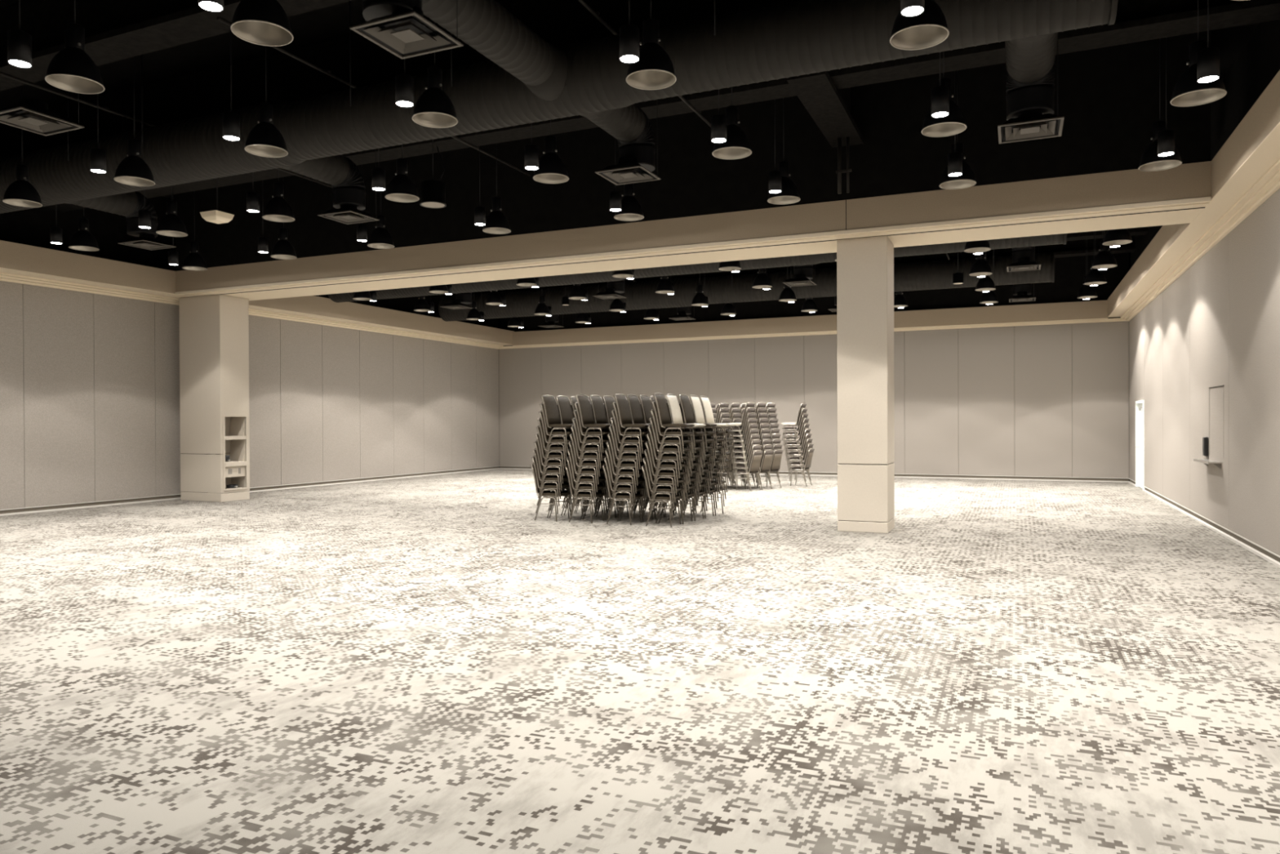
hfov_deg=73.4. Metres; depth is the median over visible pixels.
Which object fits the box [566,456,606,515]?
banquet chair
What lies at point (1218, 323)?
wall
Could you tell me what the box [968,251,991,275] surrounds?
dome pendant
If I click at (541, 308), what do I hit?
dome pendant
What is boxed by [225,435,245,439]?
shelf
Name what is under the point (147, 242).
ceiling vent
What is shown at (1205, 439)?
wall telephone
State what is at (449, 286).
pendant light
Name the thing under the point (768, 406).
banquet chair
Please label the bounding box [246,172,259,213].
pendant light
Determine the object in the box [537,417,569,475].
banquet chair
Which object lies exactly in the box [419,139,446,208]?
pendant light
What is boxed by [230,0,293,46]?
dome pendant
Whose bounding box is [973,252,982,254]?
recessed light
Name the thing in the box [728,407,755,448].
banquet chair
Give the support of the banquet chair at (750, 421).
on the banquet chair at (751, 426)
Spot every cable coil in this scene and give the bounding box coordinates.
[225,454,230,462]
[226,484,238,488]
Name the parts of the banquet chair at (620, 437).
backrest, leg, seat, leg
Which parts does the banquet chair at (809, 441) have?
seat, backrest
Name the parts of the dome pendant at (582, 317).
lamp shade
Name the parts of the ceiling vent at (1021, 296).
frame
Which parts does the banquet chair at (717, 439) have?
seat, leg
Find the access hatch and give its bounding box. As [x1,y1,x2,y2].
[1208,385,1224,457]
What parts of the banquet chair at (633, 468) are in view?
leg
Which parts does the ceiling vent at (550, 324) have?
frame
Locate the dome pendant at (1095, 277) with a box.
[1084,259,1106,284]
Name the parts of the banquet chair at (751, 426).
backrest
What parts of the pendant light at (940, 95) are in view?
stem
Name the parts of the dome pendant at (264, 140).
lamp shade, cord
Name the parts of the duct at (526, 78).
hanger rod, hanger rod, hanger rod, hanger rod, hanger rod, hanger rod, hanger rod, hanger rod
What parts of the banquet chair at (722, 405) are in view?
backrest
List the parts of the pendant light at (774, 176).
stem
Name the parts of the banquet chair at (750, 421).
backrest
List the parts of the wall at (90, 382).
wall panel, wall panel, wall panel, wall panel, wall panel, wall panel, wall panel, wall panel, wall panel, wall panel, wall panel, wall panel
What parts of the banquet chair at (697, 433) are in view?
backrest, leg, seat, leg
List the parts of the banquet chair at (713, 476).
seat, leg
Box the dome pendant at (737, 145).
[711,86,751,159]
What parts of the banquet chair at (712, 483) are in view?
seat, leg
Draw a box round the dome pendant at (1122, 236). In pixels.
[1102,228,1132,245]
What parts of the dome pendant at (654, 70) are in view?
lamp shade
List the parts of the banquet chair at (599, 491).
leg, leg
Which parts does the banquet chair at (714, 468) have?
seat, leg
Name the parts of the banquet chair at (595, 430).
backrest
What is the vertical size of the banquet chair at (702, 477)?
0.998 m
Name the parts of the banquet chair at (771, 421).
backrest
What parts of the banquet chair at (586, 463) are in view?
backrest, leg, seat, leg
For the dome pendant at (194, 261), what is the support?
hanging from the ceiling at (329, 24)
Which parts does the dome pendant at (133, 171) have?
cord, lamp shade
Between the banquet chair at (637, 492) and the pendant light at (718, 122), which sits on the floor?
the banquet chair at (637, 492)
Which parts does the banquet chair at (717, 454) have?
seat, leg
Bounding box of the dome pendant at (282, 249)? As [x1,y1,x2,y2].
[270,222,297,259]
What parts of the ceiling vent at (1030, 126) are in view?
plate, frame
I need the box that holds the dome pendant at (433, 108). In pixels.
[412,22,457,128]
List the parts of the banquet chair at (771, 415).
backrest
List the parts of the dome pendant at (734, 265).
lamp shade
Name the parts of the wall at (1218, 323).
wall panel, wall panel, wall panel, wall panel, wall panel, wall panel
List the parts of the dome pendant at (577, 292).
lamp shade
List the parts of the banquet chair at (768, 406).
backrest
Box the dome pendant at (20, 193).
[2,85,42,207]
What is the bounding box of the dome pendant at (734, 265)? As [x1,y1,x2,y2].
[718,260,741,271]
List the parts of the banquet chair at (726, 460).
seat, leg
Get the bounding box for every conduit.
[0,71,332,187]
[217,17,530,176]
[577,0,711,127]
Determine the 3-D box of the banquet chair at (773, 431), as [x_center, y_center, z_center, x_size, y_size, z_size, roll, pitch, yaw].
[3.235,0.533,21.998,0.605,0.998,0.476,0,0,42]
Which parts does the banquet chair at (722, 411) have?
backrest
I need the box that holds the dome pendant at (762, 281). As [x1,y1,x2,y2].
[751,268,772,288]
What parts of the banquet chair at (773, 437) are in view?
backrest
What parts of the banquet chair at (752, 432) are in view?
seat, backrest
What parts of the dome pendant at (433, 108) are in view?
lamp shade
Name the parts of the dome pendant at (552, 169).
lamp shade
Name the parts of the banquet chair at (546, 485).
backrest, leg, leg, seat, leg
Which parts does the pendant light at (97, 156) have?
stem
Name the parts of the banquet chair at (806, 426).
backrest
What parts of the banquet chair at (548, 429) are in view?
leg, backrest, seat, leg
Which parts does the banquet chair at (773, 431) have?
backrest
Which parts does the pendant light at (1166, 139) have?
stem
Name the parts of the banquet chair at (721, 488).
seat, leg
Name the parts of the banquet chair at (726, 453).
seat, leg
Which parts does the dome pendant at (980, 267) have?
lamp shade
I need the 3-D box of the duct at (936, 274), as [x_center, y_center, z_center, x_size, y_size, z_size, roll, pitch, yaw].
[1.988,-4.259,24.217,17.432,1.890,1.742,0,0,24]
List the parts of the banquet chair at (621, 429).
backrest, leg, seat, leg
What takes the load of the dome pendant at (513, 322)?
hanging from the ceiling at (329, 24)
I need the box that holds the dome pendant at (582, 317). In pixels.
[575,283,590,323]
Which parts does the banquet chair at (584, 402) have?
backrest, leg, seat, seat frame, leg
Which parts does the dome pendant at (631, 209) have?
lamp shade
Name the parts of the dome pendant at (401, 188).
lamp shade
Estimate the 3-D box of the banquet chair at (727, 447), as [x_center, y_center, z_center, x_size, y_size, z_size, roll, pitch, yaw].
[2.056,0.935,21.600,0.605,0.998,0.476,0,0,41]
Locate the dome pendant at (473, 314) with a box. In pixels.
[466,292,481,319]
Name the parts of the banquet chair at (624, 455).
backrest, leg, seat, leg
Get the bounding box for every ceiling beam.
[42,0,1279,211]
[174,31,1211,301]
[786,71,863,147]
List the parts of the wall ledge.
ledge plate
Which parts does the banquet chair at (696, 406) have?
backrest, leg, leg, seat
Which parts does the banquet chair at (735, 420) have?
backrest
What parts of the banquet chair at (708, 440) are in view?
leg, seat, leg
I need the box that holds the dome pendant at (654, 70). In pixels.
[626,0,676,89]
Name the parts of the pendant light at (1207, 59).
stem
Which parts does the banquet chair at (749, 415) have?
backrest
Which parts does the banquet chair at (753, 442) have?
seat, backrest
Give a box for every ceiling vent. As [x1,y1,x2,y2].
[0,0,84,136]
[117,185,176,250]
[317,151,379,224]
[349,0,463,59]
[439,299,472,309]
[537,314,564,328]
[592,288,626,299]
[595,99,661,185]
[668,311,694,320]
[782,273,816,286]
[828,306,836,311]
[997,35,1064,143]
[1006,257,1040,271]
[1008,283,1035,302]
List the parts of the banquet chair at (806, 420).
seat, backrest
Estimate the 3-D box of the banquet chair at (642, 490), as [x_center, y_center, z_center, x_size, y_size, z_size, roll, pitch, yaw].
[0.122,1.113,15.243,0.585,0.998,0.459,0,0,22]
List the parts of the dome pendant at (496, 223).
lamp shade, cord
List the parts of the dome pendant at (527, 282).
lamp shade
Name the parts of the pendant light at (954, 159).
stem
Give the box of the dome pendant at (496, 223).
[482,151,511,234]
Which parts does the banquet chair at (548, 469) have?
backrest, leg, seat, leg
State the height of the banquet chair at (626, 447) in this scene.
0.998 m
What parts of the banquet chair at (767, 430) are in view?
backrest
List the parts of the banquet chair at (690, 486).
leg, seat, leg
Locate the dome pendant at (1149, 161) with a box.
[1137,38,1182,171]
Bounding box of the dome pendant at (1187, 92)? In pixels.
[1169,0,1226,106]
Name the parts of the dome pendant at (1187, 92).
cord, lamp shade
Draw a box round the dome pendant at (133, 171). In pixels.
[113,57,155,186]
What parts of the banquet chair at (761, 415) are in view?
backrest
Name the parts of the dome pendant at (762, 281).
lamp shade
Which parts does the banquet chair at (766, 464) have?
backrest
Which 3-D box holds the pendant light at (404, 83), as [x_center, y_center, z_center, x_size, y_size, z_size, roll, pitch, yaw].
[-2.222,-4.064,8.090,0.168,2.050,0.168,0,0,24]
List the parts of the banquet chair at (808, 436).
backrest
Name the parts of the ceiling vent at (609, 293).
frame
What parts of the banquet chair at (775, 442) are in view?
backrest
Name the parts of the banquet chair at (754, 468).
seat, backrest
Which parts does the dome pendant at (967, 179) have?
cord, lamp shade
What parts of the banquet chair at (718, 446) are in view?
seat, leg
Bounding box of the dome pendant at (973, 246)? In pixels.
[964,240,991,253]
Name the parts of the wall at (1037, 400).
wall panel, wall panel, wall panel, wall panel, wall panel, wall panel, wall panel, wall panel, wall panel, wall panel, wall panel, wall panel, wall panel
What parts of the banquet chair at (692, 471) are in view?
leg, seat, leg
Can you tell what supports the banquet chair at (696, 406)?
on the banquet chair at (695, 429)
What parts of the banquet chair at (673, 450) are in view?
backrest, leg, seat, leg, leg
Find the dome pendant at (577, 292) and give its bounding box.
[568,284,586,299]
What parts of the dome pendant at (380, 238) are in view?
cord, lamp shade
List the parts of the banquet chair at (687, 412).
backrest, leg, seat, leg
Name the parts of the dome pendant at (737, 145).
lamp shade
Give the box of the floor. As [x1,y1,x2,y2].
[0,468,1279,853]
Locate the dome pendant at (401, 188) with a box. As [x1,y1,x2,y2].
[385,144,419,202]
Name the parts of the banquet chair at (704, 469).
leg, seat, leg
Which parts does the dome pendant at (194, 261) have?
lamp shade, cord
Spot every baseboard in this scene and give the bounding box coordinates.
[0,465,499,515]
[499,465,1128,482]
[1127,478,1135,486]
[1142,485,1279,567]
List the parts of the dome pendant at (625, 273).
lamp shade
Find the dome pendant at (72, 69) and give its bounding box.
[44,0,105,93]
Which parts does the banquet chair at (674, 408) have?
backrest, leg, seat, leg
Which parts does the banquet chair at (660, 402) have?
backrest, leg, seat, leg, leg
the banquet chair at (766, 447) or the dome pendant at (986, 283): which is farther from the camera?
the banquet chair at (766, 447)
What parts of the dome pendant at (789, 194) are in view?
cord, lamp shade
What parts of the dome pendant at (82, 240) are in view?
lamp shade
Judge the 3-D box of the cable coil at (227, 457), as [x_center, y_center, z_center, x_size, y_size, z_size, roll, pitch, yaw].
[-9.114,0.692,18.886,0.189,0.142,0.205,0,0,-26]
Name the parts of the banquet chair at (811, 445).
seat, backrest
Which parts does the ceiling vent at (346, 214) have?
frame, plate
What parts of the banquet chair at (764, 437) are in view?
backrest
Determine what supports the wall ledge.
attached to the wall at (1218, 323)
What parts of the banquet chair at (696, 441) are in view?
leg, seat, leg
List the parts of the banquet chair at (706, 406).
backrest, leg, seat, leg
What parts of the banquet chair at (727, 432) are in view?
seat, leg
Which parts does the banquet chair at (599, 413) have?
backrest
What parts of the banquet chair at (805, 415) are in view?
seat, backrest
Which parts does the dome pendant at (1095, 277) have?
lamp shade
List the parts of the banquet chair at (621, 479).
backrest, leg, seat, leg, leg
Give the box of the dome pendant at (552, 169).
[533,120,568,183]
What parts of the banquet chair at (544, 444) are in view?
leg, backrest, seat, leg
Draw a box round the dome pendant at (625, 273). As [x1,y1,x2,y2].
[612,269,633,278]
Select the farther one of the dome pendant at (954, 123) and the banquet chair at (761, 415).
the banquet chair at (761, 415)
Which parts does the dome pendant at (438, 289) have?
lamp shade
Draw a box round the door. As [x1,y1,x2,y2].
[1135,400,1145,489]
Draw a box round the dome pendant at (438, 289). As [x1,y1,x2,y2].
[428,284,448,293]
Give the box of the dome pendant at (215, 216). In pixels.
[200,177,234,223]
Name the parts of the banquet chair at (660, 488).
backrest, leg, seat, leg, leg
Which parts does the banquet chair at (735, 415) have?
backrest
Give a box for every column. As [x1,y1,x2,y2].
[178,294,249,502]
[836,235,894,533]
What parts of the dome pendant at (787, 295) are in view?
lamp shade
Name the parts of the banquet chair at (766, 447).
backrest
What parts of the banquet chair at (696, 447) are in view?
leg, seat, leg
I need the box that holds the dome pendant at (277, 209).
[262,168,294,222]
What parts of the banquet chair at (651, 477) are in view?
backrest, leg, seat, leg, leg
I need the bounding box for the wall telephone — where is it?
[1202,436,1208,458]
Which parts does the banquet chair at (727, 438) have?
seat, leg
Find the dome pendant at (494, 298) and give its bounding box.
[485,290,503,305]
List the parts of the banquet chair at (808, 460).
seat, backrest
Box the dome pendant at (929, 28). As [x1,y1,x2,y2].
[889,0,949,50]
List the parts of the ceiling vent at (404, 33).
plate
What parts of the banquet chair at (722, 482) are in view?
seat, leg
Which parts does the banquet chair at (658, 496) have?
backrest, leg, leg, seat, leg, leg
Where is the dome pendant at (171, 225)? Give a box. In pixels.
[155,185,187,236]
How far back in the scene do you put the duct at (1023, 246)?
18.82 m
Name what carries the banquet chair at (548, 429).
on the banquet chair at (555, 440)
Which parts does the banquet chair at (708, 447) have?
leg, seat, leg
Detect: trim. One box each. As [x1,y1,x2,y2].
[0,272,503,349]
[499,317,1127,349]
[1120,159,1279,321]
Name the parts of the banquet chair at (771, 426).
backrest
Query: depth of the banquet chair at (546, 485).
14.83 m
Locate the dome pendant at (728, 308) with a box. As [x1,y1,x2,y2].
[720,302,736,315]
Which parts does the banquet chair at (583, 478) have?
backrest, leg, leg, seat, leg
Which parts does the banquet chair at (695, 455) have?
leg, seat, leg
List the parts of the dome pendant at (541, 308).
lamp shade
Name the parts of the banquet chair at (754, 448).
seat, backrest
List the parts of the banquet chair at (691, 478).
leg, seat, leg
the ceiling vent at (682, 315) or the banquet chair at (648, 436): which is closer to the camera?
the banquet chair at (648, 436)
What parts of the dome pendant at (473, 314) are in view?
lamp shade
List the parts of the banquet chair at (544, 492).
leg, backrest, leg, leg, seat, leg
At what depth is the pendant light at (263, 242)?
15.02 m
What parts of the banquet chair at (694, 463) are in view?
leg, seat, leg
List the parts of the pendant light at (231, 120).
stem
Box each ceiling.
[0,0,1258,199]
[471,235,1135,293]
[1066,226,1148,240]
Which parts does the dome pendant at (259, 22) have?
lamp shade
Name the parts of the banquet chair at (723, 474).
seat, leg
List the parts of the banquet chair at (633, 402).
backrest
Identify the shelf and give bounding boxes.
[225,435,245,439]
[225,461,246,466]
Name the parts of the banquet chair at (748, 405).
backrest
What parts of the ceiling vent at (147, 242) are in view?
frame, plate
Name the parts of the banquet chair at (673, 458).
backrest, leg, seat, leg, leg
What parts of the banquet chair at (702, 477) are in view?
leg, seat, leg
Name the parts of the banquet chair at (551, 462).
leg, backrest, seat, leg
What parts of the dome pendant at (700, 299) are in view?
lamp shade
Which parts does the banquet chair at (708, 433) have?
backrest, leg, seat, leg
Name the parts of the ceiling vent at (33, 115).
plate, frame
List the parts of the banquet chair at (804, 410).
seat, backrest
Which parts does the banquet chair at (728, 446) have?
seat, leg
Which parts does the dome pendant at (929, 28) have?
lamp shade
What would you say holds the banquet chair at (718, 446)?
on the banquet chair at (717, 454)
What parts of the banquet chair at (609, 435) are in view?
backrest, leg, seat, leg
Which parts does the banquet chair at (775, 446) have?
backrest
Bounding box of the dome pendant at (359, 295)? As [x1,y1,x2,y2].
[352,290,372,300]
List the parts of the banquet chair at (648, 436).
backrest, leg, seat, leg, leg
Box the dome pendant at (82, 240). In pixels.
[68,206,99,251]
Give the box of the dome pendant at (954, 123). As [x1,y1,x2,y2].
[920,51,966,137]
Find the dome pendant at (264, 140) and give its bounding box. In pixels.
[244,45,288,157]
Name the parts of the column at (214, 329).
panel, panel, panel, panel, panel, niche frame, outlet panel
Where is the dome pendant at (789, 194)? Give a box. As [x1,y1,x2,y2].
[767,97,799,204]
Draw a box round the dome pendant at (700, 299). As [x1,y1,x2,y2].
[691,278,708,306]
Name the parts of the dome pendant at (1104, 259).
lamp shade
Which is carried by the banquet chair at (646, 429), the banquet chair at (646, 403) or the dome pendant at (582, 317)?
the banquet chair at (646, 403)
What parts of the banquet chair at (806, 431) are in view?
seat, backrest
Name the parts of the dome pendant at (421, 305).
lamp shade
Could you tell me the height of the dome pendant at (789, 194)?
2.054 m
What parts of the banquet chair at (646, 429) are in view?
backrest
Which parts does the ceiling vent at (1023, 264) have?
frame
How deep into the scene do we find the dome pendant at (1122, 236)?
14.42 m
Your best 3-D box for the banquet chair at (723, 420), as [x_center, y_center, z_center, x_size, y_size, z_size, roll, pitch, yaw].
[1.964,0.277,21.672,0.605,0.998,0.476,0,0,41]
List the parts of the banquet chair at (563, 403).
backrest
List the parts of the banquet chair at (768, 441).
backrest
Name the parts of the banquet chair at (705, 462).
leg, seat, leg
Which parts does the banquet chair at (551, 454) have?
backrest, leg, seat, leg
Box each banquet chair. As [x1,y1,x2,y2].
[530,462,570,521]
[531,455,570,514]
[532,448,571,506]
[533,440,573,498]
[534,432,568,491]
[536,425,568,483]
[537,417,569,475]
[538,410,571,467]
[539,402,572,460]
[541,395,573,452]
[549,483,582,519]
[550,475,583,510]
[553,468,585,501]
[555,395,573,439]
[556,403,572,444]
[563,481,595,515]
[564,463,604,523]
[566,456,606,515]
[567,448,606,507]
[568,395,577,416]
[568,433,608,492]
[568,440,607,499]
[570,425,606,484]
[571,417,608,476]
[573,402,610,460]
[573,409,609,468]
[575,394,612,453]
[575,496,607,513]
[582,484,616,520]
[583,475,617,512]
[586,475,618,505]
[587,466,609,497]
[588,395,608,446]
[590,402,609,453]
[592,436,605,461]
[595,488,628,517]
[596,475,629,510]
[601,464,643,524]
[602,395,615,423]
[603,456,644,517]
[604,448,644,509]
[605,440,645,501]
[607,432,647,493]
[608,425,645,485]
[609,417,647,477]
[611,409,648,469]
[612,401,648,461]
[613,393,651,453]
[619,491,653,522]
[621,483,654,514]
[623,475,655,506]
[625,467,647,498]
[626,394,648,446]
[631,429,648,453]
[631,489,664,519]
[633,489,666,511]
[638,395,653,446]
[640,402,648,453]
[640,465,682,527]
[642,457,684,519]
[643,448,684,511]
[643,497,675,516]
[644,440,686,502]
[645,432,687,494]
[647,425,688,486]
[648,395,655,410]
[648,417,690,478]
[649,408,692,470]
[651,400,693,462]
[653,392,694,453]
[658,485,694,524]
[659,478,695,515]
[662,470,697,508]
[664,462,697,500]
[665,393,706,453]
[665,453,699,492]
[666,401,704,461]
[666,445,700,484]
[667,429,703,468]
[667,437,702,476]
[671,490,706,520]
[672,476,706,513]
[676,467,709,497]
[677,394,717,452]
[678,401,715,459]
[679,444,711,482]
[680,436,713,475]
[680,459,711,490]
[680,475,708,506]
[681,429,715,467]
[683,488,715,518]
[684,481,716,511]
[685,474,718,503]
[688,395,727,451]
[690,404,725,458]
[692,429,724,466]
[692,487,724,515]
[693,444,723,473]
[693,452,722,480]
[693,473,726,508]
[694,458,720,488]
[695,466,719,496]
[698,395,736,450]
[698,472,728,501]
[700,450,731,479]
[701,404,734,457]
[702,430,733,464]
[706,457,730,486]
[706,466,728,493]
[708,443,733,471]
[710,403,715,409]
[711,447,733,484]
[711,449,735,488]
[713,402,728,430]
[714,407,729,444]
[715,403,719,414]
[716,413,730,430]
[717,417,731,437]
[721,453,745,488]
[728,401,755,442]
[728,402,739,413]
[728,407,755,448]
[729,408,741,418]
[729,412,756,453]
[729,447,744,483]
[730,413,742,422]
[731,417,742,427]
[731,417,757,458]
[732,423,758,463]
[732,457,755,486]
[733,428,759,469]
[733,434,759,475]
[733,439,760,479]
[734,444,761,485]
[735,449,762,491]
[739,403,746,413]
[740,408,744,419]
[741,402,766,427]
[741,407,767,442]
[742,413,768,438]
[742,417,768,453]
[744,422,769,448]
[744,428,770,463]
[745,433,771,474]
[746,439,772,479]
[746,444,773,484]
[746,449,773,489]
[756,444,782,482]
[757,448,782,488]
[764,402,775,413]
[764,438,781,477]
[766,407,776,416]
[766,413,777,422]
[768,417,777,426]
[768,422,778,434]
[769,428,779,437]
[770,433,780,472]
[781,403,806,440]
[782,408,807,445]
[783,413,808,451]
[784,417,808,456]
[785,422,809,461]
[785,427,810,466]
[786,432,811,471]
[786,438,812,475]
[787,443,813,481]
[788,448,814,486]
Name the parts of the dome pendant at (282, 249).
lamp shade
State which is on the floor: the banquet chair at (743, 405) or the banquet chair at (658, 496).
the banquet chair at (658, 496)
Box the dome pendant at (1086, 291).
[1077,275,1097,298]
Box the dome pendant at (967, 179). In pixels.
[938,71,976,189]
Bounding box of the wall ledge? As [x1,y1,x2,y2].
[1193,457,1222,469]
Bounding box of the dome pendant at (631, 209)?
[613,182,644,221]
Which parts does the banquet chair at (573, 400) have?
backrest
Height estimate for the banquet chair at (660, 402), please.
0.998 m
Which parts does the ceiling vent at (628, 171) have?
frame, plate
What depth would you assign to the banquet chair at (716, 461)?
15.28 m
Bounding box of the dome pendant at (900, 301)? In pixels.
[893,257,907,307]
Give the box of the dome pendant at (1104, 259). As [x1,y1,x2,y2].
[1091,240,1117,268]
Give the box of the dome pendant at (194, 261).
[182,204,207,271]
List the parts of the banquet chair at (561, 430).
backrest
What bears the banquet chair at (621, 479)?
on the banquet chair at (620, 487)
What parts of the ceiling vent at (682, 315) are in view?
frame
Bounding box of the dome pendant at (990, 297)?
[979,250,998,303]
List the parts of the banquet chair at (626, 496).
backrest, leg, leg, leg, seat, leg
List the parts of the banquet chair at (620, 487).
backrest, leg, leg, seat, leg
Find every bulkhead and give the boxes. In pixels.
[0,240,514,345]
[512,300,1107,346]
[1107,70,1279,317]
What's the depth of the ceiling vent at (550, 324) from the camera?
26.88 m
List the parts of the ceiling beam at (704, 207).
edge moulding, track moulding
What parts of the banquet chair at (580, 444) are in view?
backrest, leg, seat, leg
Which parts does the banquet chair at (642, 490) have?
leg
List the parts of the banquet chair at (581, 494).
backrest, leg, leg, leg, seat, leg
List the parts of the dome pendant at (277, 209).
lamp shade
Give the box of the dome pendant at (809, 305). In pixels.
[800,297,817,311]
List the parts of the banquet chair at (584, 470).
backrest, leg, seat, leg, leg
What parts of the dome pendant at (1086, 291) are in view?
lamp shade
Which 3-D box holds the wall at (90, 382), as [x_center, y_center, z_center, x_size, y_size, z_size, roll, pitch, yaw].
[-11.515,-1.731,17.161,0.195,6.750,31.200,0,0,24]
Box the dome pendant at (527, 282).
[515,277,536,286]
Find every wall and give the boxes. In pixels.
[0,196,499,509]
[498,252,1128,478]
[1128,19,1279,555]
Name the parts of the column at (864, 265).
panel, panel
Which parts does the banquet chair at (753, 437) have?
backrest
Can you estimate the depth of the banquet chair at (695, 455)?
14.36 m
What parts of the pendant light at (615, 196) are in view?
stem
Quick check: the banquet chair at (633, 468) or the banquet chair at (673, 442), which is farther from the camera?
the banquet chair at (633, 468)
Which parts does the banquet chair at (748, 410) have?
seat, backrest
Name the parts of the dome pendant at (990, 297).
lamp shade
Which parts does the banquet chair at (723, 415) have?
backrest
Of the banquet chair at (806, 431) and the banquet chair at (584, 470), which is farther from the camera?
the banquet chair at (806, 431)
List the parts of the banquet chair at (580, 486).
backrest, leg, leg, seat, leg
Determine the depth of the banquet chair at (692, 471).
14.42 m
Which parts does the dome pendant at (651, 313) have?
lamp shade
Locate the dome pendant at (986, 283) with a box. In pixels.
[974,275,995,291]
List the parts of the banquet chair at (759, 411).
backrest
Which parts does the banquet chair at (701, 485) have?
leg, seat, leg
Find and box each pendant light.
[7,0,31,68]
[50,204,62,244]
[89,66,106,173]
[138,190,151,228]
[168,236,178,265]
[197,0,223,13]
[222,29,239,141]
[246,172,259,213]
[257,180,268,253]
[356,222,367,241]
[368,290,376,301]
[371,148,385,191]
[395,58,413,107]
[419,139,446,208]
[428,302,434,312]
[444,284,452,294]
[474,145,485,226]
[478,291,484,320]
[499,289,506,306]
[518,319,523,328]
[524,124,538,170]
[531,276,539,288]
[546,306,551,315]
[561,285,569,305]
[581,288,587,300]
[586,283,591,324]
[609,137,621,211]
[618,0,639,63]
[620,302,626,312]
[626,269,634,279]
[666,275,674,294]
[711,1,726,143]
[768,99,781,193]
[900,0,924,17]
[931,52,949,118]
[947,71,962,177]
[1082,240,1089,299]
[1097,230,1107,270]
[1109,244,1120,248]
[1157,37,1174,156]
[1196,0,1219,83]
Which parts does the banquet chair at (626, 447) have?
backrest, leg, seat, leg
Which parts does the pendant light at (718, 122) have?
stem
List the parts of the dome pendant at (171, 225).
lamp shade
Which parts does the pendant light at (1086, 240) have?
stem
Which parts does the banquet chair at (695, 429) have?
seat, leg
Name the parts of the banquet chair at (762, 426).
backrest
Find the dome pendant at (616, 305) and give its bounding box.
[608,297,625,311]
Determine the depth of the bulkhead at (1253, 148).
10.55 m
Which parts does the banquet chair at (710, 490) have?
seat, leg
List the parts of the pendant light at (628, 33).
stem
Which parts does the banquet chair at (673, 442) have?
backrest, leg, seat, leg, leg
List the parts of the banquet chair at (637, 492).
leg, seat, leg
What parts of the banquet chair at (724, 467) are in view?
seat, leg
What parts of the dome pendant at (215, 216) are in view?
stem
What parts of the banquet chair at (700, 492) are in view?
seat, leg, leg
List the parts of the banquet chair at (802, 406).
seat, backrest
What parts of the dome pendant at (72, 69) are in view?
lamp shade, cord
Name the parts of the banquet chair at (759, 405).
backrest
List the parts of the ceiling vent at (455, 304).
frame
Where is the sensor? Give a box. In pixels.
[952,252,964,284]
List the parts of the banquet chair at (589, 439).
backrest, leg, seat, leg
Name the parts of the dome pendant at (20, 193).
cord, lamp shade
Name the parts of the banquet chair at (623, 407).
backrest, leg, seat, seat frame, leg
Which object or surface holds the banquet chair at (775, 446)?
on the banquet chair at (777, 455)
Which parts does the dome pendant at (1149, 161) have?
cord, lamp shade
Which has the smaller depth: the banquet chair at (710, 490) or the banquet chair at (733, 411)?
the banquet chair at (710, 490)
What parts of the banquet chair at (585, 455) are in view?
backrest, leg, seat, leg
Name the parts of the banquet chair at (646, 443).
backrest, leg, seat, leg, leg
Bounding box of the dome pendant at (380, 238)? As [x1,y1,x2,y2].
[367,161,394,248]
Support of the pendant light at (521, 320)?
in the ceiling at (329, 24)
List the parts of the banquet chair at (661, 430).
backrest, leg, seat, leg, leg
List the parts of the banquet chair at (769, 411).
backrest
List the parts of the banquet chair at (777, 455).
backrest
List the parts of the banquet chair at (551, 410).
leg, backrest, seat, leg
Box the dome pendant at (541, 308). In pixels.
[533,295,550,315]
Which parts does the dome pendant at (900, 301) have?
lamp shade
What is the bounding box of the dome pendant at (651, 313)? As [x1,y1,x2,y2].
[644,276,658,319]
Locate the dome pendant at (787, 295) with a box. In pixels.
[778,266,796,302]
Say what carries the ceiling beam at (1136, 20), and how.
attached to the ceiling at (329, 24)
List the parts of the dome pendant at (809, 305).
lamp shade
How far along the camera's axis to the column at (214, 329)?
18.88 m
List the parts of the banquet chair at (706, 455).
leg, seat, leg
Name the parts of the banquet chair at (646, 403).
backrest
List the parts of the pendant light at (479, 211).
stem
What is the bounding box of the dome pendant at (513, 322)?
[507,316,521,327]
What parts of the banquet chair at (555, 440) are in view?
backrest, leg, seat, leg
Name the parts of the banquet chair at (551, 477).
leg, backrest, seat, leg, leg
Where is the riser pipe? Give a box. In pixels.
[835,137,851,194]
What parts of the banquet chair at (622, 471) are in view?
backrest, leg, seat, leg, leg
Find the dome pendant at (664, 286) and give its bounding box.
[655,275,674,293]
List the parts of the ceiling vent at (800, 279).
frame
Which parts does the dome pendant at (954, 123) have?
cord, lamp shade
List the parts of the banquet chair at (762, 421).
backrest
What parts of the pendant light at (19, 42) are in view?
stem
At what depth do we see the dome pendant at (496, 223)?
13.38 m
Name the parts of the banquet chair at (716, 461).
seat, leg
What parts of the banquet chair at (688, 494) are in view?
leg, leg, seat, leg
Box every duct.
[0,0,353,91]
[0,0,799,157]
[0,0,1118,237]
[327,233,1066,304]
[438,248,1054,322]
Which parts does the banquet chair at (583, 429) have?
backrest, leg, seat, leg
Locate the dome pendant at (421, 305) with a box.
[413,295,431,311]

